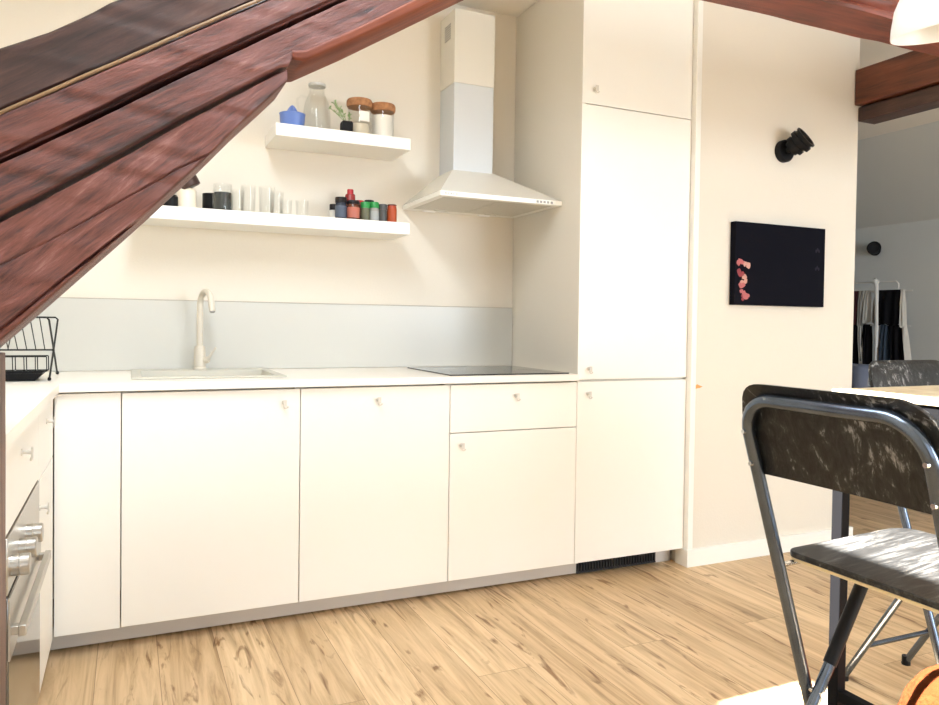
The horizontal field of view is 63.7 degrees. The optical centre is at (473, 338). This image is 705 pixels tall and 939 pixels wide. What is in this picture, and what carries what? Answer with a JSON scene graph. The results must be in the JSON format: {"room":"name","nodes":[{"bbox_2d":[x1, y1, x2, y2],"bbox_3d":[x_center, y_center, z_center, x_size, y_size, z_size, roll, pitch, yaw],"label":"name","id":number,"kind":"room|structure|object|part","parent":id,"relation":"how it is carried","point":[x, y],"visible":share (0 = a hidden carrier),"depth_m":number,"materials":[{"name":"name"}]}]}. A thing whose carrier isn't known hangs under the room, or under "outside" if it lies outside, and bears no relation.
{"room":"kitchen","nodes":[
{"label":"kitchen","id":0,"kind":"room"},
{"bbox_2d":[0,0,516,598],"bbox_3d":[-0.747,-0.292,3.475,3.250,2.680,0.100,0,1,-25],"label":"wall","id":1,"kind":"structure","parent":0,"point":[446,259],"depth_m":3.46,"materials":[{"name":"beige paint"}]},
{"bbox_2d":[0,297,511,370],"bbox_3d":[-1.002,-0.013,3.303,2.627,0.294,0.012,0,1,-25],"label":"backsplash","id":2,"kind":"structure","parent":1,"relation":"attached to","point":[94,334],"depth_m":3.33,"materials":[{"name":"grey"}]},
{"bbox_2d":[142,205,409,239],"bbox_3d":[-0.842,-0.489,3.227,1.110,0.052,0.259,0,1,-25],"label":"floating shelf","id":3,"kind":"object","parent":1,"relation":"attached to","point":[169,216],"visible":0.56,"depth_m":3.14,"materials":[{"name":"white paint"}]},
{"bbox_2d":[163,195,177,205],"bbox_3d":[-1.214,-0.545,3.015,0.068,0.056,0.068,0,1,-25],"label":"jar","id":4,"kind":"object","parent":3,"relation":"on","point":[173,201],"visible":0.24,"depth_m":2.99,"materials":[{"name":"black plastic"}]},
{"bbox_2d":[177,175,199,207],"bbox_3d":[-1.147,-0.587,3.037,0.087,0.143,0.088,0,1,-25],"label":"ceramic jar","id":5,"kind":"object","parent":3,"relation":"on","point":[187,195],"visible":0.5,"depth_m":3.01,"materials":[{"name":"beige ceramic"}]},
{"bbox_3d":[-1.145,-0.624,3.034,0.086,0.070,0.082,0,1,-25],"label":"lid","id":6,"kind":"part","parent":5,"relation":"part of","materials":[{"name":"brown wood"}]},
{"bbox_2d":[202,193,213,208],"bbox_3d":[-1.091,-0.559,3.148,0.076,0.082,0.076,0,1,-25],"label":"mug","id":7,"kind":"object","parent":3,"relation":"on","point":[207,198],"visible":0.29,"depth_m":3.11,"materials":[{"name":"black ceramic"}]},
{"bbox_2d":[214,191,230,209],"bbox_3d":[-1.024,-0.571,3.080,0.084,0.112,0.084,0,1,-25],"label":"tumbler","id":8,"kind":"object","parent":3,"relation":"on","point":[222,200],"visible":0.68,"depth_m":3.05,"materials":[{"name":"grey glass"}]},
{"bbox_2d":[329,204,334,217],"bbox_3d":[-0.623,-0.554,3.352,0.036,0.078,0.036,0,1,-25],"label":"salt shaker","id":9,"kind":"object","parent":3,"relation":"on","point":[331,206],"visible":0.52,"depth_m":3.33,"materials":[{"name":"grey"}]},
{"bbox_2d":[329,210,334,217],"bbox_3d":[-0.623,-0.541,3.352,0.036,0.052,0.036,0,1,-25],"label":"jar","id":10,"kind":"object","parent":9,"relation":"on","point":[332,212],"depth_m":3.34,"materials":[{"name":"grey glass"}]},
{"bbox_2d":[335,197,346,217],"bbox_3d":[-0.580,-0.564,3.294,0.051,0.100,0.051,0,1,-25],"label":"spice jar","id":11,"kind":"object","parent":3,"relation":"on","point":[340,202],"visible":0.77,"depth_m":3.27,"materials":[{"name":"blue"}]},
{"bbox_2d":[345,189,354,203],"bbox_3d":[-0.554,-0.590,3.382,0.046,0.150,0.046,0,1,-25],"label":"sauce bottle","id":12,"kind":"object","parent":3,"relation":"on","point":[350,196],"visible":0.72,"depth_m":3.37,"materials":[{"name":"red plastic"}]},
{"bbox_2d":[345,194,354,203],"bbox_3d":[-0.554,-0.579,3.382,0.046,0.128,0.046,0,1,-25],"label":"jar","id":13,"kind":"object","parent":12,"relation":"on","point":[349,196],"depth_m":3.36,"materials":[{"name":"red"}]},
{"bbox_2d":[347,200,359,218],"bbox_3d":[-0.528,-0.557,3.307,0.057,0.088,0.057,0,1,-25],"label":"spice jar","id":14,"kind":"object","parent":3,"relation":"on","point":[353,208],"visible":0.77,"depth_m":3.28,"materials":[{"name":"brown glass"}]},
{"bbox_2d":[360,202,369,219],"bbox_3d":[-0.481,-0.557,3.340,0.042,0.087,0.042,0,1,-25],"label":"spice jar","id":15,"kind":"object","parent":3,"relation":"on","point":[365,206],"visible":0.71,"depth_m":3.32,"materials":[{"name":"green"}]},
{"bbox_2d":[370,202,378,220],"bbox_3d":[-0.443,-0.558,3.357,0.043,0.090,0.043,0,1,-25],"label":"spice jar","id":16,"kind":"object","parent":3,"relation":"on","point":[374,206],"visible":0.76,"depth_m":3.34,"materials":[{"name":"grey"}]},
{"bbox_2d":[379,204,386,220],"bbox_3d":[-0.406,-0.555,3.374,0.037,0.084,0.037,0,1,-25],"label":"spice jar","id":17,"kind":"object","parent":3,"relation":"on","point":[382,207],"visible":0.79,"depth_m":3.36,"materials":[{"name":"grey"}]},
{"bbox_2d":[387,204,396,221],"bbox_3d":[-0.368,-0.556,3.391,0.043,0.086,0.043,0,1,-25],"label":"spice jar","id":18,"kind":"object","parent":3,"relation":"on","point":[391,209],"visible":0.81,"depth_m":3.37,"materials":[{"name":"brown glass"}]},
{"bbox_2d":[265,122,410,160],"bbox_3d":[-0.598,-0.860,3.329,0.585,0.051,0.259,0,1,-25],"label":"floating shelf","id":19,"kind":"object","parent":1,"relation":"attached to","point":[283,136],"visible":1,"depth_m":3.26,"materials":[{"name":"white paint"}]},
{"bbox_2d":[279,105,305,125],"bbox_3d":[-0.768,-0.936,3.198,0.110,0.101,0.110,0,1,-25],"label":"juicer","id":20,"kind":"object","parent":19,"relation":"on","point":[291,116],"visible":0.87,"depth_m":3.16,"materials":[{"name":"blue plastic"}]},
{"bbox_2d":[308,82,325,89],"bbox_3d":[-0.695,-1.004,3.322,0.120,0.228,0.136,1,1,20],"label":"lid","id":21,"kind":"object","parent":19,"relation":"on","point":[313,85],"visible":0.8,"depth_m":3.32,"materials":[{"name":"white metal"}]},
{"bbox_2d":[329,100,352,131],"bbox_3d":[-0.579,-0.957,3.254,0.109,0.146,0.046,0,1,-25],"label":"potted plant","id":22,"kind":"object","parent":19,"relation":"on","point":[344,125],"visible":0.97,"depth_m":3.25,"materials":[{"name":"green plant"}]},
{"bbox_2d":[346,97,372,133],"bbox_3d":[-0.506,-0.968,3.339,0.114,0.167,0.114,0,1,-25],"label":"storage jar","id":23,"kind":"object","parent":19,"relation":"on","point":[362,104],"visible":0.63,"depth_m":3.30,"materials":[{"name":"clear glass"}]},
{"bbox_3d":[-0.505,-1.035,3.337,0.114,0.034,0.114,0,1,-25],"label":"cork lid","id":24,"kind":"part","parent":23,"relation":"part of","materials":[{"name":"brown wood"}]},
{"bbox_2d":[370,102,395,135],"bbox_3d":[-0.409,-0.964,3.383,0.114,0.160,0.114,0,1,-25],"label":"storage jar","id":25,"kind":"object","parent":19,"relation":"on","point":[382,120],"visible":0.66,"depth_m":3.34,"materials":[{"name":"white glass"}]},
{"bbox_3d":[-0.408,-1.027,3.382,0.114,0.034,0.114,0,1,-25],"label":"cork lid","id":26,"kind":"part","parent":25,"relation":"part of","materials":[{"name":"brown wood"}]},
{"bbox_2d":[403,8,561,217],"bbox_3d":[0.036,-1.063,3.492,0.591,0.928,0.480,0,1,-25],"label":"hood","id":27,"kind":"object","parent":1,"relation":"attached to","point":[465,184],"visible":1,"depth_m":3.53,"materials":[{"name":"white metal"}]},
{"bbox_2d":[340,121,352,131],"bbox_3d":[-0.551,-0.908,3.268,0.046,0.048,0.046,0,1,-25],"label":"pot","id":28,"kind":"object","parent":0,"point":[344,125],"depth_m":3.25,"materials":[{"name":"black ceramic"}]},
{"bbox_2d":[37,494,938,704],"bbox_3d":[1.582,1.135,3.285,7.340,0.100,9.400,0,1,-25],"label":"floor","id":29,"kind":"structure","parent":0,"point":[669,632],"depth_m":2.60,"materials":[{"name":"brown wood"}]},
{"bbox_2d":[0,352,5,704],"bbox_3d":[-0.889,0.559,1.291,0.141,1.065,0.141,0,1,-25],"label":"timber post","id":30,"kind":"object","parent":29,"relation":"on","point":[2,355],"visible":1,"depth_m":1.33,"materials":[{"name":"brown wood"}]},
{"bbox_2d":[0,69,286,347],"bbox_3d":[-0.656,-0.188,1.378,0.592,0.654,0.138,0,1,-25],"label":"ceiling beam","id":31,"kind":"structure","parent":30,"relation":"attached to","point":[50,245],"depth_m":1.31,"materials":[{"name":"brown wood"}]},
{"bbox_2d":[0,0,462,222],"bbox_3d":[-0.355,-0.587,1.504,1.360,1.032,0.148,0,1,-25],"label":"rafter","id":32,"kind":"object","parent":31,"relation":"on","point":[53,142],"visible":0.99,"depth_m":1.35,"materials":[{"name":"brown wood"}]},
{"bbox_2d":[0,0,262,114],"bbox_3d":[-0.501,-0.561,1.365,0.983,0.622,0.006,0,1,-25],"label":"bead","id":33,"kind":"object","parent":32,"relation":"attached to","point":[248,4],"visible":1,"depth_m":1.32,"materials":[{"name":"brown wood"}]},
{"bbox_2d":[0,0,268,113],"bbox_3d":[-0.447,-0.675,1.465,1.160,0.843,0.130,0,1,-25],"label":"ceiling beam","id":34,"kind":"structure","parent":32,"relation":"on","point":[31,67],"depth_m":1.31,"materials":[{"name":"brown wood"}]},
{"bbox_2d":[702,0,938,56],"bbox_3d":[1.565,-0.979,2.371,3.150,0.180,0.142,0,1,-25],"label":"beam","id":35,"kind":"structure","parent":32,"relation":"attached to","point":[864,19],"depth_m":2.11,"materials":[{"name":"brown wood"}]},
{"bbox_2d":[6,416,37,534],"bbox_3d":[-1.292,0.600,1.599,0.624,0.800,0.726,0,1,-25],"label":"base cabinet","id":36,"kind":"object","parent":29,"relation":"on","point":[22,455],"visible":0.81,"depth_m":1.71,"materials":[{"name":"beige wood"}]},
{"bbox_3d":[-1.018,0.264,1.722,0.025,0.033,0.022,0,1,-25],"label":"handle","id":37,"kind":"part","parent":36,"relation":"part of","materials":[{"name":"grey"}]},
{"bbox_2d":[6,481,50,704],"bbox_3d":[-1.287,0.685,1.674,0.577,0.587,0.592,0,1,-25],"label":"oven","id":38,"kind":"object","parent":36,"relation":"in","point":[26,565],"visible":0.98,"depth_m":1.68,"materials":[{"name":"grey metal"}]},
{"bbox_3d":[-0.938,0.468,1.563,0.036,0.045,0.045,0,1,-25],"label":"knob","id":39,"kind":"part","parent":38,"relation":"part of","materials":[{"name":"silver metal"}]},
{"bbox_3d":[-1.065,0.450,1.769,0.027,0.115,0.592,0,1,-25],"label":"control panel","id":40,"kind":"part","parent":38,"relation":"part of","materials":[{"name":"silver metal"}]},
{"bbox_3d":[-1.068,0.746,1.776,0.029,0.467,0.592,0,1,-25],"label":"oven door","id":41,"kind":"part","parent":38,"relation":"part of","materials":[{"name":"clear glass"}]},
{"bbox_3d":[-0.990,0.465,1.677,0.036,0.045,0.045,0,1,-25],"label":"knob","id":42,"kind":"part","parent":38,"relation":"part of","materials":[{"name":"silver metal"}]},
{"bbox_3d":[-1.034,0.585,1.773,0.030,0.022,0.545,0,1,-25],"label":"handle","id":43,"kind":"part","parent":38,"relation":"part of","materials":[{"name":"silver metal"}]},
{"bbox_3d":[-1.042,0.461,1.790,0.036,0.045,0.045,0,1,-25],"label":"knob","id":44,"kind":"part","parent":38,"relation":"part of","materials":[{"name":"silver metal"}]},
{"bbox_2d":[37,400,55,689],"bbox_3d":[-1.534,0.585,2.128,0.624,0.800,0.436,0,1,-25],"label":"base cabinet","id":45,"kind":"object","parent":29,"relation":"on","point":[45,418],"visible":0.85,"depth_m":2.25,"materials":[{"name":"beige wood"}]},
{"bbox_3d":[-1.185,0.471,2.086,0.025,0.033,0.022,0,1,-25],"label":"handle","id":46,"kind":"part","parent":45,"relation":"part of","materials":[{"name":"grey"}]},
{"bbox_3d":[-1.277,0.287,2.238,0.019,0.196,0.434,0,1,-25],"label":"drawer","id":47,"kind":"part","parent":45,"relation":"part of","materials":[{"name":"white paint"}]},
{"bbox_3d":[-1.283,0.686,2.246,0.019,0.596,0.434,0,1,-25],"label":"door","id":48,"kind":"part","parent":45,"relation":"part of","materials":[{"name":"white paint"}]},
{"bbox_3d":[-1.259,0.252,2.249,0.025,0.033,0.022,0,1,-25],"label":"handle","id":49,"kind":"part","parent":45,"relation":"part of","materials":[{"name":"grey"}]},
{"bbox_2d":[121,387,299,626],"bbox_3d":[-1.038,0.575,2.937,0.600,0.800,0.624,0,1,-25],"label":"base cabinet","id":50,"kind":"object","parent":29,"relation":"on","point":[210,477],"visible":0.96,"depth_m":2.67,"materials":[{"name":"beige wood"}]},
{"bbox_2d":[54,392,120,636],"bbox_3d":[-1.286,0.582,2.518,0.196,0.798,0.019,0,1,-25],"label":"filler panel","id":51,"kind":"object","parent":50,"relation":"attached to","point":[87,430],"visible":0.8,"depth_m":2.51,"materials":[{"name":"white paint"}]},
{"bbox_3d":[-0.688,0.241,2.759,0.022,0.033,0.025,0,1,-25],"label":"handle","id":52,"kind":"part","parent":50,"relation":"part of","materials":[{"name":"grey"}]},
{"bbox_2d":[5,366,578,449],"bbox_3d":[-0.626,0.172,2.481,2.626,0.028,1.804,0,1,-25],"label":"countertop","id":53,"kind":"structure","parent":50,"relation":"on","point":[24,400],"depth_m":2.72,"materials":[{"name":"white stone"}]},
{"bbox_2d":[5,372,44,380],"bbox_3d":[-1.655,0.128,2.516,0.395,0.026,0.145,0,1,-25],"label":"drip tray","id":54,"kind":"object","parent":53,"relation":"on","point":[9,376],"visible":0.82,"depth_m":2.52,"materials":[{"name":"black plastic"}]},
{"bbox_2d":[0,316,58,380],"bbox_3d":[-1.690,0.031,2.610,0.430,0.218,0.356,0,1,-25],"label":"dish rack","id":55,"kind":"object","parent":53,"relation":"on","point":[39,317],"visible":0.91,"depth_m":2.61,"materials":[{"name":"black metal"}]},
{"bbox_2d":[5,355,48,371],"bbox_3d":[-1.647,0.086,2.515,0.401,0.054,0.084,0,1,-25],"label":"basket","id":56,"kind":"object","parent":55,"relation":"on","point":[30,370],"depth_m":2.57,"materials":[{"name":"black metal"}]},
{"bbox_2d":[193,288,215,369],"bbox_3d":[-1.095,-0.037,3.122,0.162,0.336,0.073,2,2,41],"label":"tap","id":57,"kind":"object","parent":53,"relation":"on","point":[200,359],"visible":1,"depth_m":3.14,"materials":[{"name":"beige metal"}]},
{"bbox_3d":[-1.100,-0.077,3.103,0.025,0.255,0.148,0,2,-42],"label":"spout","id":58,"kind":"part","parent":57,"relation":"part of","materials":[{"name":"beige metal"}]},
{"bbox_3d":[-1.105,0.071,3.148,0.065,0.072,0.026,1,1,6],"label":"lever","id":59,"kind":"part","parent":57,"relation":"part of","materials":[{"name":"beige metal"}]},
{"bbox_2d":[131,368,286,379],"bbox_3d":[-1.059,0.207,2.986,0.540,0.144,0.500,0,1,-25],"label":"sink","id":60,"kind":"object","parent":53,"relation":"in","point":[136,374],"visible":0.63,"depth_m":3.06,"materials":[{"name":"beige"}]},
{"bbox_2d":[141,370,273,376],"bbox_3d":[-1.042,0.208,2.950,0.470,0.143,0.330,0,1,-25],"label":"basin","id":61,"kind":"object","parent":60,"relation":"in","point":[162,373],"depth_m":3.08,"materials":[{"name":"white ceramic"}]},
{"bbox_2d":[407,366,568,375],"bbox_3d":[0.052,0.144,3.403,0.562,0.005,0.513,0,1,-25],"label":"induction hob","id":62,"kind":"object","parent":53,"relation":"in","point":[462,370],"visible":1,"depth_m":3.34,"materials":[{"name":"black glass"}]},
{"bbox_2d":[50,564,575,649],"bbox_3d":[-0.507,1.019,2.976,2.122,0.072,0.018,0,1,-25],"label":"toe kick","id":63,"kind":"object","parent":29,"relation":"on","point":[162,627],"visible":0.43,"depth_m":2.88,"materials":[{"name":"grey"}]},
{"bbox_2d":[298,384,449,601],"bbox_3d":[-0.493,0.578,3.187,0.600,0.800,0.624,0,1,-25],"label":"base cabinet","id":64,"kind":"object","parent":29,"relation":"on","point":[374,459],"visible":0.93,"depth_m":2.92,"materials":[{"name":"beige wood"}]},
{"bbox_3d":[-0.363,0.243,2.908,0.022,0.033,0.025,0,1,-25],"label":"handle","id":65,"kind":"part","parent":64,"relation":"part of","materials":[{"name":"grey"}]},
{"bbox_2d":[447,381,576,580],"bbox_3d":[0.053,0.580,3.437,0.600,0.800,0.624,0,1,-25],"label":"base cabinet","id":66,"kind":"object","parent":29,"relation":"on","point":[512,445],"visible":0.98,"depth_m":3.17,"materials":[{"name":"beige wood"}]},
{"bbox_3d":[-0.045,0.440,3.059,0.022,0.033,0.025,0,1,-25],"label":"handle","id":67,"kind":"part","parent":66,"relation":"part of","materials":[{"name":"grey"}]},
{"bbox_3d":[0.173,0.287,3.177,0.596,0.193,0.019,0,1,-25],"label":"drawer","id":68,"kind":"part","parent":66,"relation":"part of","materials":[{"name":"white paint"}]},
{"bbox_3d":[0.183,0.246,3.157,0.022,0.033,0.025,0,1,-25],"label":"handle","id":69,"kind":"part","parent":66,"relation":"part of","materials":[{"name":"grey"}]},
{"bbox_2d":[512,0,693,563],"bbox_3d":[0.606,-0.316,3.678,0.600,2.596,0.650,0,1,-25],"label":"tall cabinet","id":70,"kind":"object","parent":29,"relation":"on","point":[603,90],"visible":0.97,"depth_m":3.42,"materials":[{"name":"beige wood"}]},
{"bbox_3d":[0.506,0.248,3.304,0.022,0.033,0.025,0,1,-25],"label":"handle","id":71,"kind":"part","parent":70,"relation":"part of","materials":[{"name":"grey"}]},
{"bbox_3d":[0.533,-1.079,3.280,0.022,0.033,0.025,0,1,-25],"label":"handle","id":72,"kind":"part","parent":70,"relation":"part of","materials":[{"name":"grey"}]},
{"bbox_3d":[0.714,0.590,3.433,0.597,0.796,0.020,0,1,-25],"label":"door","id":73,"kind":"part","parent":70,"relation":"part of","materials":[{"name":"white paint"}]},
{"bbox_3d":[0.728,-0.417,3.411,0.597,1.197,0.020,0,1,-25],"label":"door","id":74,"kind":"part","parent":70,"relation":"part of","materials":[{"name":"white paint"}]},
{"bbox_3d":[0.741,-1.310,3.393,0.597,0.583,0.020,0,1,-25],"label":"door","id":75,"kind":"part","parent":70,"relation":"part of","materials":[{"name":"white paint"}]},
{"bbox_2d":[576,552,655,573],"bbox_3d":[0.660,1.026,3.506,0.439,0.074,0.021,0,1,-25],"label":"ventilation grille","id":76,"kind":"object","parent":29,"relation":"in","point":[584,567],"visible":0.67,"depth_m":3.50,"materials":[{"name":"black plastic"}]},
{"bbox_2d":[655,550,669,561],"bbox_3d":[0.900,1.029,3.622,0.089,0.079,0.015,0,1,-25],"label":"strip","id":77,"kind":"object","parent":29,"relation":"on","point":[660,556],"visible":0.64,"depth_m":3.62,"materials":[{"name":"grey"}]},
{"bbox_2d":[741,384,938,704],"bbox_3d":[0.697,0.602,1.279,0.526,1.036,0.380,0,1,-25],"label":"bar chair","id":78,"kind":"object","parent":29,"relation":"on","point":[878,448],"visible":1,"depth_m":1.27,"materials":[{"name":"black wood"}]},
{"bbox_3d":[0.597,0.419,1.412,0.067,0.015,0.010,0,1,-18],"label":"hinge rod","id":79,"kind":"part","parent":78,"relation":"part of","materials":[{"name":"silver metal"}]},
{"bbox_3d":[0.592,0.760,1.395,0.433,0.712,0.021,0,1,-25],"label":"leg","id":80,"kind":"part","parent":78,"relation":"part of","materials":[{"name":"silver metal"}]},
{"bbox_3d":[0.581,0.168,1.214,0.081,0.169,0.380,0,1,-25],"label":"backrest","id":81,"kind":"part","parent":78,"relation":"part of","materials":[{"name":"black wood"}]},
{"bbox_3d":[0.803,0.400,1.322,0.299,0.032,0.376,0,1,-25],"label":"seat","id":82,"kind":"part","parent":78,"relation":"part of","materials":[{"name":"black wood"}]},
{"bbox_2d":[852,363,868,387],"bbox_3d":[2.826,0.604,6.425,0.970,0.865,1.880,0,1,-25],"label":"sofa","id":83,"kind":"object","parent":29,"relation":"on","point":[860,375],"visible":0.02,"depth_m":5.43,"materials":[{"name":"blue fabric"}]},
{"bbox_2d":[827,385,938,704],"bbox_3d":[1.470,0.620,1.531,1.210,1.000,0.770,0,1,-25],"label":"bar table","id":84,"kind":"object","parent":29,"relation":"on","point":[926,397],"visible":0.27,"depth_m":1.61,"materials":[{"name":"black metal"}]},
{"bbox_3d":[0.781,0.640,1.621,0.025,0.938,0.025,0,1,-25],"label":"leg","id":85,"kind":"part","parent":84,"relation":"part of","materials":[{"name":"black metal"}]},
{"bbox_2d":[854,278,912,360],"bbox_3d":[3.559,0.249,6.833,0.500,1.577,0.830,0,1,-25],"label":"clothes rack","id":86,"kind":"object","parent":29,"relation":"on","point":[876,281],"visible":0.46,"depth_m":6.61,"materials":[{"name":"white metal"}]},
{"bbox_2d":[852,325,858,363],"bbox_3d":[3.446,0.061,6.864,0.090,0.378,0.080,0,1,-25],"label":"garment","id":87,"kind":"object","parent":86,"relation":"hanging from","point":[855,359],"visible":0.46,"depth_m":6.83,"materials":[{"name":"black fabric"}]},
{"bbox_2d":[853,291,858,324],"bbox_3d":[3.457,-0.273,6.844,0.090,0.308,0.070,0,1,-25],"label":"garment","id":88,"kind":"object","parent":86,"relation":"hanging from","point":[856,293],"visible":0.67,"depth_m":6.81,"materials":[{"name":"red fabric"}]},
{"bbox_2d":[857,326,862,363],"bbox_3d":[3.482,0.064,6.785,0.091,0.378,0.085,0,1,-25],"label":"garment","id":89,"kind":"object","parent":86,"relation":"hanging from","point":[860,328],"visible":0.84,"depth_m":6.77,"materials":[{"name":"grey fabric"}]},
{"bbox_2d":[857,291,865,325],"bbox_3d":[3.483,-0.267,6.788,0.091,0.318,0.067,0,1,-25],"label":"garment","id":90,"kind":"object","parent":86,"relation":"hanging from","point":[859,322],"visible":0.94,"depth_m":6.78,"materials":[{"name":"grey fabric"}]},
{"bbox_2d":[859,291,870,322],"bbox_3d":[3.501,-0.280,6.745,0.091,0.288,0.075,0,1,-25],"label":"garment","id":91,"kind":"object","parent":86,"relation":"hanging from","point":[866,298],"visible":1,"depth_m":6.72,"materials":[{"name":"grey fabric"}]},
{"bbox_2d":[860,324,872,363],"bbox_3d":[3.503,0.055,6.739,0.091,0.358,0.075,0,1,-25],"label":"garment","id":92,"kind":"object","parent":86,"relation":"hanging from","point":[867,337],"visible":0.98,"depth_m":6.72,"materials":[{"name":"black fabric"}]},
{"bbox_2d":[872,301,874,324],"bbox_3d":[3.549,-0.265,6.644,0.091,0.313,0.044,0,1,-25],"label":"garment","id":93,"kind":"object","parent":86,"relation":"hanging from","point":[873,312],"visible":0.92,"depth_m":6.64,"materials":[{"name":"grey fabric"}]},
{"bbox_3d":[3.540,0.264,6.874,0.012,1.546,0.672,0,1,-25],"label":"frame","id":94,"kind":"part","parent":86,"relation":"part of","materials":[{"name":"white metal"}]},
{"bbox_2d":[877,325,879,359],"bbox_3d":[3.556,0.068,6.626,0.091,0.378,0.085,0,1,-25],"label":"garment","id":95,"kind":"object","parent":86,"relation":"hanging from","point":[878,347],"visible":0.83,"depth_m":6.60,"materials":[{"name":"grey fabric"}]},
{"bbox_2d":[879,324,889,359],"bbox_3d":[3.578,0.069,6.576,0.090,0.378,0.075,0,1,-25],"label":"garment","id":96,"kind":"object","parent":86,"relation":"hanging from","point":[884,350],"visible":0.79,"depth_m":6.55,"materials":[{"name":"blue fabric"}]},
{"bbox_2d":[878,289,900,325],"bbox_3d":[3.599,-0.262,6.530,0.090,0.313,0.211,0,1,-25],"label":"garment","id":97,"kind":"object","parent":86,"relation":"hanging from","point":[889,300],"visible":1,"depth_m":6.52,"materials":[{"name":"black fabric"}]},
{"bbox_2d":[888,325,903,359],"bbox_3d":[3.626,0.052,6.470,0.090,0.338,0.165,0,1,-25],"label":"garment","id":98,"kind":"object","parent":86,"relation":"hanging from","point":[895,332],"visible":0.88,"depth_m":6.45,"materials":[{"name":"black fabric"}]},
{"bbox_2d":[899,289,906,327],"bbox_3d":[3.650,-0.252,6.421,0.090,0.328,0.040,0,1,-25],"label":"garment","id":99,"kind":"object","parent":86,"relation":"hanging from","point":[903,312],"visible":1,"depth_m":6.41,"materials":[{"name":"grey fabric"}]},
{"bbox_2d":[902,325,911,359],"bbox_3d":[3.661,0.074,6.396,0.090,0.378,0.071,0,1,-25],"label":"garment","id":100,"kind":"object","parent":86,"relation":"hanging from","point":[906,343],"visible":0.78,"depth_m":6.39,"materials":[{"name":"grey fabric"}]},
{"bbox_2d":[845,360,938,681],"bbox_3d":[1.429,0.592,2.249,0.380,1.036,0.526,0,1,-24],"label":"bar chair","id":101,"kind":"object","parent":29,"relation":"on","point":[882,373],"visible":0.54,"depth_m":2.34,"materials":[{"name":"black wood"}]},
{"bbox_3d":[1.275,0.751,2.237,0.021,0.712,0.433,0,1,-24],"label":"leg","id":102,"kind":"part","parent":101,"relation":"part of","materials":[{"name":"silver metal"}]},
{"bbox_3d":[1.381,0.155,2.364,0.380,0.169,0.081,0,1,-24],"label":"backrest","id":103,"kind":"part","parent":101,"relation":"part of","materials":[{"name":"black wood"}]},
{"bbox_3d":[1.424,0.599,2.260,0.365,1.018,0.347,0,1,-24],"label":"frame","id":104,"kind":"part","parent":101,"relation":"part of","materials":[{"name":"silver metal"}]},
{"bbox_3d":[1.541,0.753,2.353,0.021,0.712,0.433,0,1,-24],"label":"leg","id":105,"kind":"part","parent":101,"relation":"part of","materials":[{"name":"silver metal"}]},
{"bbox_2d":[897,664,938,704],"bbox_3d":[1.084,0.912,1.637,0.316,0.401,0.315,0,1,-25],"label":"knitted pouf","id":106,"kind":"object","parent":29,"relation":"on","point":[923,689],"visible":1,"depth_m":1.65,"materials":[{"name":"orange fabric"}]},
{"bbox_2d":[456,0,938,139],"bbox_3d":[1.121,-1.666,2.997,6.440,0.140,9.600,0,1,-25],"label":"ceiling","id":107,"kind":"structure","parent":0,"point":[871,52],"depth_m":4.28,"materials":[{"name":"white paint"}]},
{"bbox_2d":[890,0,938,45],"bbox_3d":[1.080,-1.116,1.673,0.259,0.905,0.260,0,1,-25],"label":"pendant lamp","id":108,"kind":"object","parent":107,"relation":"hanging from","point":[915,22],"visible":1,"depth_m":1.67,"materials":[{"name":"white"}]},
{"bbox_2d":[670,1,859,560],"bbox_3d":[1.375,-0.274,4.031,1.072,2.680,0.640,0,1,-25],"label":"wall","id":109,"kind":"structure","parent":0,"point":[765,78],"depth_m":3.69,"materials":[{"name":"beige paint"}]},
{"bbox_2d":[683,0,702,549],"bbox_3d":[0.893,-0.318,3.808,0.029,2.597,0.657,0,1,-25],"label":"trim","id":110,"kind":"structure","parent":109,"relation":"attached to","point":[690,377],"depth_m":3.52,"materials":[{"name":"white paint"}]},
{"bbox_2d":[675,526,852,567],"bbox_3d":[1.361,1.025,4.051,1.104,0.082,0.657,0,1,-25],"label":"baseboard","id":111,"kind":"structure","parent":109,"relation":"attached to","point":[694,557],"depth_m":3.66,"materials":[{"name":"white paint"}]},
{"bbox_2d":[729,221,824,306],"bbox_3d":[1.499,-0.356,3.713,0.592,0.395,0.036,0,1,-25],"label":"picture frame","id":112,"kind":"object","parent":109,"relation":"attached to","point":[771,264],"visible":1,"depth_m":3.69,"materials":[{"name":"black fabric"}]},
{"bbox_2d":[775,128,814,162],"bbox_3d":[1.568,-0.942,3.672,0.122,0.154,0.165,0,1,-36],"label":"wall spotlight","id":113,"kind":"object","parent":109,"relation":"attached to","point":[800,142],"visible":1,"depth_m":3.65,"materials":[{"name":"black plastic"}]},
{"bbox_2d":[855,51,938,106],"bbox_3d":[2.855,-1.253,2.195,0.152,0.185,3.878,0,1,-25],"label":"timber purlin","id":114,"kind":"object","parent":109,"relation":"attached to","point":[912,71],"visible":0.76,"depth_m":3.72,"materials":[{"name":"brown wood"}]},
{"bbox_2d":[858,85,938,123],"bbox_3d":[2.866,-1.118,2.203,0.125,0.075,3.878,0,1,-25],"label":"batten","id":115,"kind":"object","parent":109,"relation":"attached to","point":[926,99],"visible":1,"depth_m":3.74,"materials":[{"name":"brown wood"}]},
{"bbox_2d":[854,219,938,364],"bbox_3d":[4.982,-0.100,4.807,0.100,2.400,9.400,0,1,-25],"label":"wall","id":116,"kind":"structure","parent":0,"point":[908,256],"depth_m":6.87,"materials":[{"name":"white paint"}]},
{"bbox_2d":[866,241,880,255],"bbox_3d":[3.792,-0.850,7.165,0.123,0.127,0.173,1,1,27],"label":"wall spotlight","id":117,"kind":"object","parent":116,"relation":"attached to","point":[873,248],"visible":1,"depth_m":7.11,"materials":[{"name":"black plastic"}]},
{"bbox_2d":[856,121,938,228],"bbox_3d":[4.567,-1.318,4.584,1.150,0.807,9.600,0,1,-25],"label":"ceiling","id":118,"kind":"structure","parent":0,"point":[898,171],"depth_m":6.42,"materials":[{"name":"white paint"}]}
]}

